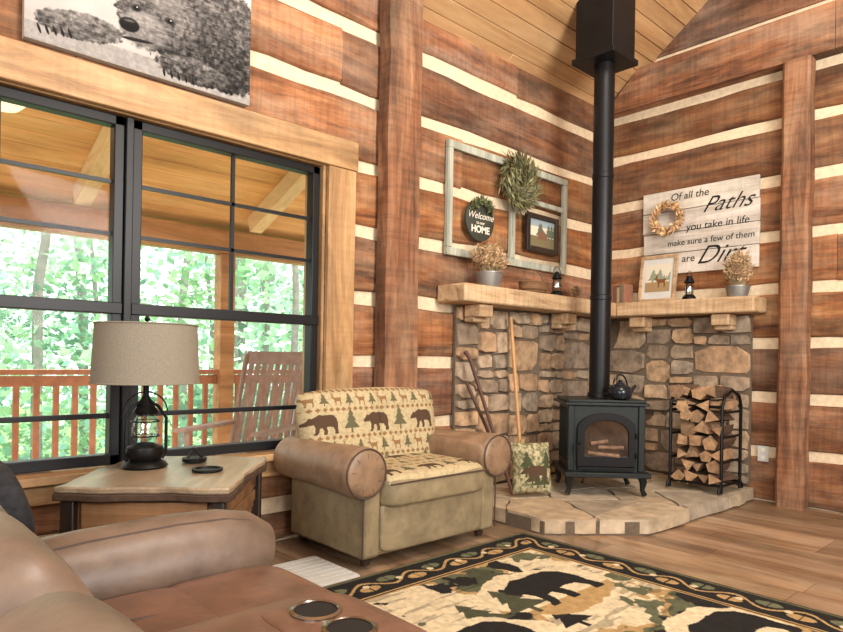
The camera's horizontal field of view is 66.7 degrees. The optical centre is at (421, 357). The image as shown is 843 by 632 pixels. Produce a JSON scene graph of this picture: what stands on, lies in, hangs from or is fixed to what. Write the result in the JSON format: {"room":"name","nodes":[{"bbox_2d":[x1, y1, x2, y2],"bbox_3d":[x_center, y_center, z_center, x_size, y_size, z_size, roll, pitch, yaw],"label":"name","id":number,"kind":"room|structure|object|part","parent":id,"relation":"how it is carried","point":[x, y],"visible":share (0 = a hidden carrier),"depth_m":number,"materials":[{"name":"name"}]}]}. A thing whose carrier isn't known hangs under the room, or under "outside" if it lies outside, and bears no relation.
{"room":"cabin living room","nodes":[
{"label":"cabin living room","id":0,"kind":"room"},
{"bbox_2d":[212,253,235,443],"bbox_3d":[-1.845,0.078,5.965,0.140,2.076,0.140,1,0,-43],"label":"porch post","id":1,"kind":"object","parent":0,"point":[223,357],"depth_m":5.91,"materials":[{"name":"brown wood"}]},
{"bbox_2d":[0,369,218,460],"bbox_3d":[-2.958,0.543,4.935,2.870,0.910,0.120,1,0,-43],"label":"porch railing","id":2,"kind":"object","parent":1,"relation":"attached to","point":[15,382],"depth_m":5.08,"materials":[{"name":"brown wood"}]},
{"bbox_2d":[0,194,303,265],"bbox_3d":[-2.318,-1.081,5.512,9.500,0.220,0.150,1,0,-43],"label":"header beam","id":3,"kind":"structure","parent":1,"relation":"on","point":[10,206],"depth_m":5.45,"materials":[{"name":"brown wood"}]},
{"bbox_2d":[233,369,300,441],"bbox_3d":[-0.728,0.582,7.016,2.930,0.910,0.120,1,0,-43],"label":"porch railing","id":4,"kind":"object","parent":1,"relation":"attached to","point":[236,371],"depth_m":6.19,"materials":[{"name":"wood"}]},
{"bbox_2d":[0,0,593,540],"bbox_3d":[-1.103,-0.608,3.467,7.500,3.478,0.209,1,0,-43],"label":"wall","id":5,"kind":"structure","parent":0,"point":[315,64],"depth_m":4.42,"materials":[{"name":"brown wood"}]},
{"bbox_2d":[0,98,111,235],"bbox_3d":[-1.829,-0.697,2.755,0.935,0.850,0.020,1,0,-43],"label":"muntins","id":6,"kind":"object","parent":5,"relation":"attached to","point":[2,161],"visible":1,"depth_m":2.89,"materials":[{"name":"black metal"}]},
{"bbox_2d":[0,86,124,473],"bbox_3d":[-1.828,-0.330,2.747,1.015,1.665,0.080,1,0,-43],"label":"frame","id":7,"kind":"object","parent":5,"relation":"attached to","point":[112,307],"visible":0.93,"depth_m":3.00,"materials":[{"name":"black metal"}]},
{"bbox_2d":[119,117,134,461],"bbox_3d":[-1.443,-0.323,3.107,0.036,1.665,0.100,1,0,-43],"label":"trim","id":8,"kind":"structure","parent":5,"relation":"attached to","point":[129,122],"depth_m":3.07,"materials":[{"name":"black metal"}]},
{"bbox_2d":[22,0,250,106],"bbox_3d":[-1.311,-1.676,3.083,1.045,0.635,0.040,1,0,-43],"label":"print","id":9,"kind":"object","parent":5,"relation":"attached to","point":[199,46],"visible":1,"depth_m":3.10,"materials":[{"name":"grey paper"}]},
{"bbox_2d":[0,35,358,506],"bbox_3d":[-1.413,-0.347,3.127,2.590,1.985,0.290,1,0,-43],"label":"trim","id":10,"kind":"structure","parent":5,"relation":"attached to","point":[25,67],"depth_m":3.44,"materials":[{"name":"brown wood"}]},
{"bbox_2d":[129,120,319,455],"bbox_3d":[-1.035,-0.316,3.487,1.075,1.665,0.080,1,0,-43],"label":"frame","id":11,"kind":"object","parent":5,"relation":"attached to","point":[310,319],"visible":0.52,"depth_m":3.46,"materials":[{"name":"black metal"}]},
{"bbox_2d":[141,155,309,309],"bbox_3d":[-1.035,-0.683,3.495,0.995,0.850,0.020,1,0,-43],"label":"muntins","id":12,"kind":"object","parent":5,"relation":"attached to","point":[232,204],"visible":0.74,"depth_m":3.49,"materials":[{"name":"black metal"}]},
{"bbox_2d":[374,0,422,387],"bbox_3d":[-0.149,-0.668,4.113,0.286,3.430,0.148,1,0,-43],"label":"wooden post","id":13,"kind":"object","parent":5,"relation":"attached to","point":[401,54],"depth_m":4.04,"materials":[{"name":"brown wood"}]},
{"bbox_2d":[464,194,496,241],"bbox_3d":[0.444,-1.019,4.651,0.312,0.338,0.079,1,0,-43],"label":"welcome sign","id":14,"kind":"object","parent":5,"relation":"attached to","point":[478,215],"visible":1,"depth_m":4.65,"materials":[{"name":"black"}]},
{"bbox_2d":[444,138,567,274],"bbox_3d":[0.703,-1.123,4.978,1.450,0.810,0.030,1,0,-43],"label":"window frame","id":15,"kind":"structure","parent":5,"relation":"in","point":[451,145],"depth_m":4.95,"materials":[{"name":"white wood"}]},
{"bbox_2d":[498,145,546,217],"bbox_3d":[0.779,-1.353,4.919,0.548,0.577,0.128,1,0,-43],"label":"wreath","id":16,"kind":"object","parent":15,"relation":"hanging from","point":[519,195],"visible":1,"depth_m":4.89,"materials":[{"name":"green plant"}]},
{"bbox_2d":[452,305,589,482],"bbox_3d":[0.955,0.298,5.206,1.945,1.322,0.074,1,0,-43],"label":"stone surround","id":17,"kind":"object","parent":5,"relation":"attached to","point":[550,363],"visible":0.59,"depth_m":5.04,"materials":[{"name":"brown stone"}]},
{"bbox_2d":[524,211,558,255],"bbox_3d":[0.978,-1.003,5.188,0.420,0.300,0.033,1,0,-43],"label":"framed picture","id":18,"kind":"object","parent":5,"relation":"attached to","point":[541,235],"visible":1,"depth_m":5.18,"materials":[{"name":"brown wood"}]},
{"bbox_2d":[530,218,553,249],"bbox_3d":[0.976,-1.003,5.190,0.340,0.220,0.001,1,0,-43],"label":"print","id":19,"kind":"object","parent":18,"relation":"attached to","point":[542,232],"depth_m":5.19},
{"bbox_2d":[437,282,766,331],"bbox_3d":[1.380,-0.361,4.687,2.182,0.250,1.402,1,0,-43],"label":"mantel","id":20,"kind":"object","parent":5,"relation":"attached to","point":[479,300],"visible":0.99,"depth_m":4.93,"materials":[{"name":"brown wood"}]},
{"bbox_2d":[469,240,511,286],"bbox_3d":[0.485,-0.673,4.561,0.382,0.340,0.224,1,0,-43],"label":"dried flowers","id":21,"kind":"object","parent":20,"relation":"on","point":[491,260],"visible":1,"depth_m":4.51,"materials":[{"name":"plant"}]},
{"bbox_2d":[518,269,548,292],"bbox_3d":[0.862,-0.588,4.923,0.286,0.184,0.199,1,0,-43],"label":"wicker basket","id":22,"kind":"object","parent":20,"relation":"on","point":[528,285],"visible":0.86,"depth_m":4.83,"materials":[{"name":"brown wicker"}]},
{"bbox_2d":[550,267,563,295],"bbox_3d":[1.089,-0.614,5.149,0.108,0.243,0.108,1,0,-16],"label":"lantern","id":23,"kind":"object","parent":20,"relation":"on","point":[557,276],"visible":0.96,"depth_m":5.12,"materials":[{"name":"black metal"}]},
{"bbox_2d":[570,286,582,297],"bbox_3d":[1.293,-0.550,5.339,0.113,0.112,0.113,1,0,-43],"label":"pine cone","id":24,"kind":"object","parent":20,"relation":"on","point":[574,289],"visible":0.98,"depth_m":5.33,"materials":[{"name":"brown plant"}]},
{"bbox_2d":[611,284,632,302],"bbox_3d":[1.764,-0.564,5.641,0.140,0.167,0.138,1,0,-43],"label":"book stack","id":25,"kind":"object","parent":20,"relation":"on","point":[623,293],"visible":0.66,"depth_m":5.59,"materials":[{"name":"paper"}]},
{"bbox_2d":[638,253,678,301],"bbox_3d":[2.020,-0.677,5.469,0.080,0.408,0.330,1,0,-43],"label":"picture","id":26,"kind":"object","parent":20,"relation":"on","point":[658,273],"visible":1,"depth_m":5.46,"materials":[{"name":"white paper"}]},
{"bbox_2d":[645,263,670,292],"bbox_3d":[2.018,-0.682,5.467,0.001,0.240,0.220,12,-7,-42],"label":"print","id":27,"kind":"object","parent":26,"relation":"attached to","point":[657,276],"depth_m":5.46},
{"bbox_2d":[682,271,695,298],"bbox_3d":[2.189,-0.593,5.231,0.108,0.243,0.108,1,0,-16],"label":"lantern","id":28,"kind":"object","parent":20,"relation":"on","point":[689,280],"visible":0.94,"depth_m":5.20,"materials":[{"name":"black metal"}]},
{"bbox_2d":[723,247,754,296],"bbox_3d":[2.441,-0.661,4.925,0.262,0.389,0.230,1,0,-43],"label":"dried flowers","id":29,"kind":"object","parent":20,"relation":"on","point":[738,267],"visible":1,"depth_m":4.88,"materials":[{"name":"plant"}]},
{"bbox_2d":[270,499,842,615],"bbox_3d":[1.149,1.110,1.020,7.500,0.080,6.500,1,0,-43],"label":"floor","id":30,"kind":"structure","parent":0,"point":[761,547],"depth_m":3.56,"materials":[{"name":"brown wood"}]},
{"bbox_2d":[52,456,266,533],"bbox_3d":[-1.004,0.743,2.594,0.633,0.580,0.751,1,0,-3],"label":"end table","id":31,"kind":"object","parent":30,"relation":"on","point":[111,494],"visible":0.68,"depth_m":2.27,"materials":[{"name":"brown wood"}]},
{"bbox_2d":[88,315,199,470],"bbox_3d":[-1.135,0.137,2.636,0.424,0.625,0.424,1,0,-43],"label":"table lamp","id":32,"kind":"object","parent":31,"relation":"on","point":[146,354],"visible":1,"depth_m":2.49,"materials":[{"name":"beige fabric"}]},
{"bbox_3d":[-1.132,-0.018,2.636,0.424,0.245,0.424,1,0,-43],"label":"lamp shade","id":33,"kind":"part","parent":32,"relation":"part of","materials":[{"name":"fabric"}]},
{"bbox_2d":[182,447,206,462],"bbox_3d":[-0.986,0.419,2.779,0.104,0.065,0.104,1,0,-43],"label":"ashtray","id":34,"kind":"object","parent":31,"relation":"on","point":[187,459],"visible":1,"depth_m":2.76,"materials":[{"name":"black metal"}]},
{"bbox_2d":[192,466,222,473],"bbox_3d":[-0.859,0.448,2.570,0.120,0.012,0.120,1,0,-43],"label":"coaster","id":35,"kind":"object","parent":31,"relation":"on","point":[200,469],"visible":1,"depth_m":2.57,"materials":[{"name":"black metal"}]},
{"bbox_2d":[0,505,426,631],"bbox_3d":[-0.278,0.596,0.988,0.930,0.798,1.717,1,0,-43],"label":"reclining loveseat","id":36,"kind":"object","parent":30,"relation":"on","point":[210,570],"visible":1,"depth_m":1.37,"materials":[{"name":"leather"}]},
{"bbox_3d":[-0.735,0.696,1.568,0.804,0.584,0.247,1,0,-43],"label":"arm","id":37,"kind":"part","parent":36,"relation":"part of","materials":[{"name":"leather"}]},
{"bbox_3d":[-0.501,0.756,1.337,0.710,0.470,0.440,1,0,-43],"label":"seat","id":38,"kind":"part","parent":36,"relation":"part of","materials":[{"name":"brown leather"}]},
{"bbox_2d":[261,594,406,631],"bbox_3d":[-0.154,0.462,1.102,0.170,0.024,0.240,1,0,-43],"label":"cup holders","id":39,"kind":"object","parent":36,"relation":"on","point":[319,612],"depth_m":1.11,"materials":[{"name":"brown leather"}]},
{"bbox_2d":[273,556,359,586],"bbox_3d":[-0.559,1.033,3.065,0.370,0.012,0.381,1,0,-43],"label":"floor vent","id":40,"kind":"object","parent":30,"relation":"on","point":[317,570],"visible":0.47,"depth_m":3.09,"materials":[{"name":"white metal"}]},
{"bbox_2d":[273,387,511,565],"bbox_3d":[-0.135,0.605,3.653,1.226,0.853,0.753,1,0,-43],"label":"armchair","id":41,"kind":"object","parent":30,"relation":"on","point":[371,471],"visible":1,"depth_m":3.47,"materials":[{"name":"beige leather"}]},
{"bbox_3d":[-0.467,0.762,3.375,0.110,0.440,0.665,1,0,-43],"label":"arm","id":42,"kind":"part","parent":41,"relation":"part of","materials":[{"name":"beige leather"}]},
{"bbox_2d":[296,387,434,456],"bbox_3d":[-0.269,0.431,3.800,0.999,0.508,0.205,1,0,-43],"label":"cushion","id":43,"kind":"object","parent":41,"relation":"on","point":[391,421],"depth_m":3.71,"materials":[{"name":"fabric"}]},
{"bbox_3d":[0.059,0.851,3.440,0.750,0.250,0.060,1,0,-43],"label":"panel","id":44,"kind":"part","parent":41,"relation":"part of","materials":[{"name":"beige leather"}]},
{"bbox_2d":[384,452,482,484],"bbox_3d":[-0.127,0.600,3.644,0.744,0.055,0.710,1,0,-43],"label":"seat cushion","id":45,"kind":"object","parent":41,"relation":"on","point":[403,468],"depth_m":3.48,"materials":[{"name":"fabric"}]},
{"bbox_3d":[0.162,0.773,3.961,0.110,0.440,0.665,1,0,-43],"label":"arm","id":46,"kind":"part","parent":41,"relation":"part of","materials":[{"name":"beige leather"}]},
{"bbox_2d":[323,532,842,631],"bbox_3d":[0.962,1.060,2.042,1.980,0.012,3.150,1,0,-43],"label":"area rug","id":47,"kind":"object","parent":30,"relation":"on","point":[519,582],"visible":0.89,"depth_m":2.81,"materials":[{"name":"carpet"}]},
{"bbox_2d":[493,471,753,535],"bbox_3d":[1.365,1.025,4.703,2.120,0.099,1.375,1,0,-43],"label":"stone hearth","id":48,"kind":"object","parent":30,"relation":"on","point":[593,506],"visible":0.66,"depth_m":4.26,"materials":[{"name":"beige stone"}]},
{"bbox_2d":[463,350,514,495],"bbox_3d":[0.476,0.448,4.511,0.376,1.003,0.151,1,0,9],"label":"sticks","id":49,"kind":"object","parent":48,"relation":"on","point":[466,353],"visible":0.8,"depth_m":4.48,"materials":[{"name":"brown wood"}]},
{"bbox_2d":[509,317,524,484],"bbox_3d":[0.732,0.326,4.758,0.194,1.272,0.184,1,0,12],"label":"broom","id":50,"kind":"object","parent":48,"relation":"on","point":[520,440],"visible":0.31,"depth_m":4.80,"materials":[{"name":"wood"}]},
{"bbox_3d":[0.706,0.176,4.811,0.028,0.973,0.138,1,0,-43],"label":"handle","id":51,"kind":"part","parent":50,"relation":"part of","materials":[{"name":"brown wood"}]},
{"bbox_2d":[511,442,551,493],"bbox_3d":[0.767,0.766,4.467,0.285,0.343,0.145,1,0,-13],"label":"throw pillow","id":52,"kind":"object","parent":48,"relation":"on","point":[530,461],"visible":0.99,"depth_m":4.42,"materials":[{"name":"fabric"}]},
{"bbox_2d":[552,395,650,496],"bbox_3d":[1.315,0.635,4.735,0.600,0.676,0.540,1,0,2],"label":"wood stove","id":53,"kind":"object","parent":48,"relation":"on","point":[599,437],"visible":0.99,"depth_m":4.53,"materials":[{"name":"metal"}]},
{"bbox_2d":[572,0,637,397],"bbox_3d":[1.349,-1.293,4.765,0.350,3.168,0.350,1,0,-43],"label":"pipe","id":54,"kind":"object","parent":53,"relation":"on","point":[605,29],"visible":0.94,"depth_m":4.70,"materials":[{"name":"metal"}]},
{"bbox_3d":[1.309,0.568,4.536,0.310,0.260,0.006,1,0,2],"label":"door glass","id":55,"kind":"part","parent":53,"relation":"part of","materials":[{"name":"glass"}]},
{"bbox_3d":[1.305,0.591,4.507,0.441,0.405,0.072,1,0,2],"label":"door","id":56,"kind":"part","parent":53,"relation":"part of","materials":[{"name":"black metal"}]},
{"bbox_2d":[608,374,635,399],"bbox_3d":[1.440,0.205,4.601,0.217,0.180,0.170,1,0,-43],"label":"kettle","id":57,"kind":"object","parent":53,"relation":"on","point":[620,391],"visible":1,"depth_m":4.53,"materials":[{"name":"metal"}]},
{"bbox_2d":[666,384,742,494],"bbox_3d":[2.143,0.586,4.847,0.448,0.782,0.417,1,0,-43],"label":"rack","id":58,"kind":"object","parent":48,"relation":"on","point":[706,435],"visible":1,"depth_m":4.75,"materials":[{"name":"brown wood"}]},
{"bbox_2d":[423,0,707,104],"bbox_3d":[1.229,-3.482,1.020,7.900,2.719,7.096,1,0,-43],"label":"ceiling","id":59,"kind":"structure","parent":0,"point":[538,37],"depth_m":4.95,"materials":[{"name":"brown wood"}]},
{"bbox_2d":[611,0,842,512],"bbox_3d":[3.974,-1.718,3.609,0.290,5.875,6.500,1,0,-43],"label":"wall","id":60,"kind":"structure","parent":0,"point":[708,109],"depth_m":4.98,"materials":[{"name":"brown wood"}]},
{"bbox_2d":[610,315,752,484],"bbox_3d":[2.106,0.318,5.441,0.070,1.322,1.298,1,0,-43],"label":"stone surround","id":61,"kind":"object","parent":60,"relation":"attached to","point":[680,350],"visible":0.51,"depth_m":5.39,"materials":[{"name":"brown stone"}]},
{"bbox_2d":[643,174,760,273],"bbox_3d":[2.289,-1.070,5.301,0.028,0.715,0.965,1,0,-43],"label":"wall sign","id":62,"kind":"object","parent":60,"relation":"attached to","point":[701,218],"visible":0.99,"depth_m":5.22,"materials":[{"name":"white wood"}]},
{"bbox_2d":[647,198,685,236],"bbox_3d":[2.075,-1.184,5.415,0.094,0.338,0.334,1,0,-43],"label":"twig wreath","id":63,"kind":"object","parent":62,"relation":"hanging from","point":[680,214],"visible":1,"depth_m":5.41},
{"bbox_2d":[757,445,768,461],"bbox_3d":[2.627,0.736,4.923,0.009,0.120,0.080,1,0,-43],"label":"wall outlet","id":64,"kind":"object","parent":60,"relation":"attached to","point":[763,451],"visible":1,"depth_m":4.92,"materials":[{"name":"white plastic"}]},
{"bbox_2d":[775,55,815,510],"bbox_3d":[2.753,-0.542,4.711,0.146,3.280,0.201,1,0,-43],"label":"wooden post","id":65,"kind":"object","parent":60,"relation":"attached to","point":[797,187],"depth_m":4.66,"materials":[{"name":"brown wood"}]},
{"label":"outside","id":66,"kind":"structure","parent":0,"visible":0},
{"bbox_2d":[0,404,283,460],"bbox_3d":[-16.415,3.864,25.299,80.000,0.200,47.100,1,0,-43],"label":"ground","id":67,"kind":"structure","parent":66,"point":[21,410],"depth_m":32.73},
{"bbox_2d":[0,227,303,460],"bbox_3d":[-5.498,-0.941,15.823,26.087,9.958,17.032,1,0,-43],"label":"forest trees","id":68,"kind":"object","parent":67,"relation":"on","point":[262,287],"visible":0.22,"depth_m":11.42,"materials":[{"name":"green plant"}]},
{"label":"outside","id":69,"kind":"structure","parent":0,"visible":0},
{"bbox_3d":[-1.759,1.134,4.870,9.500,0.030,2.655,1,0,-43],"label":"porch deck","id":70,"kind":"object","parent":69,"visible":0},
{"bbox_2d":[0,107,304,241],"bbox_3d":[-1.661,-1.630,4.818,9.500,1.024,2.512,1,0,-43],"label":"porch ceiling","id":71,"kind":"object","parent":70,"relation":"on","point":[28,135],"visible":0.16,"depth_m":5.01,"materials":[{"name":"brown wood"}]},
{"bbox_2d":[1,101,25,112],"bbox_3d":[-2.459,-1.573,3.766,0.300,0.240,0.300,1,0,-43],"label":"porch light","id":72,"kind":"object","parent":71,"relation":"attached to","point":[5,107],"depth_m":3.76,"materials":[{"name":"white"}]},
{"bbox_2d":[73,126,110,205],"bbox_3d":[-1.954,-1.631,4.237,0.120,0.922,2.020,1,0,-43],"label":"rafter","id":73,"kind":"object","parent":71,"relation":"attached to","point":[97,163],"depth_m":4.63,"materials":[{"name":"beige wood"}]},
{"bbox_2d":[247,171,305,232],"bbox_3d":[-0.879,-1.612,5.239,0.120,0.922,2.020,1,0,-43],"label":"rafter","id":74,"kind":"object","parent":71,"relation":"attached to","point":[292,184],"depth_m":5.58,"materials":[{"name":"beige wood"}]},
{"bbox_2d":[173,351,301,445],"bbox_3d":[-1.260,0.537,4.568,0.670,1.177,0.962,1,0,15],"label":"rocking chair","id":75,"kind":"object","parent":70,"relation":"on","point":[251,358],"visible":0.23,"depth_m":4.89,"materials":[{"name":"brown wood"}]},
{"bbox_3d":[-1.509,0.594,1.638,0.703,0.760,0.760,1,0,-43],"label":"recliner chair","id":76,"kind":"object","parent":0,"visible":0},
{"bbox_2d":[0,460,34,532],"bbox_3d":[-1.251,0.413,1.876,0.161,0.271,0.400,1,0,-43],"label":"throw pillow","id":77,"kind":"object","parent":76,"relation":"on","point":[13,499],"visible":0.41,"depth_m":1.75,"materials":[{"name":"grey fabric"}]}
]}

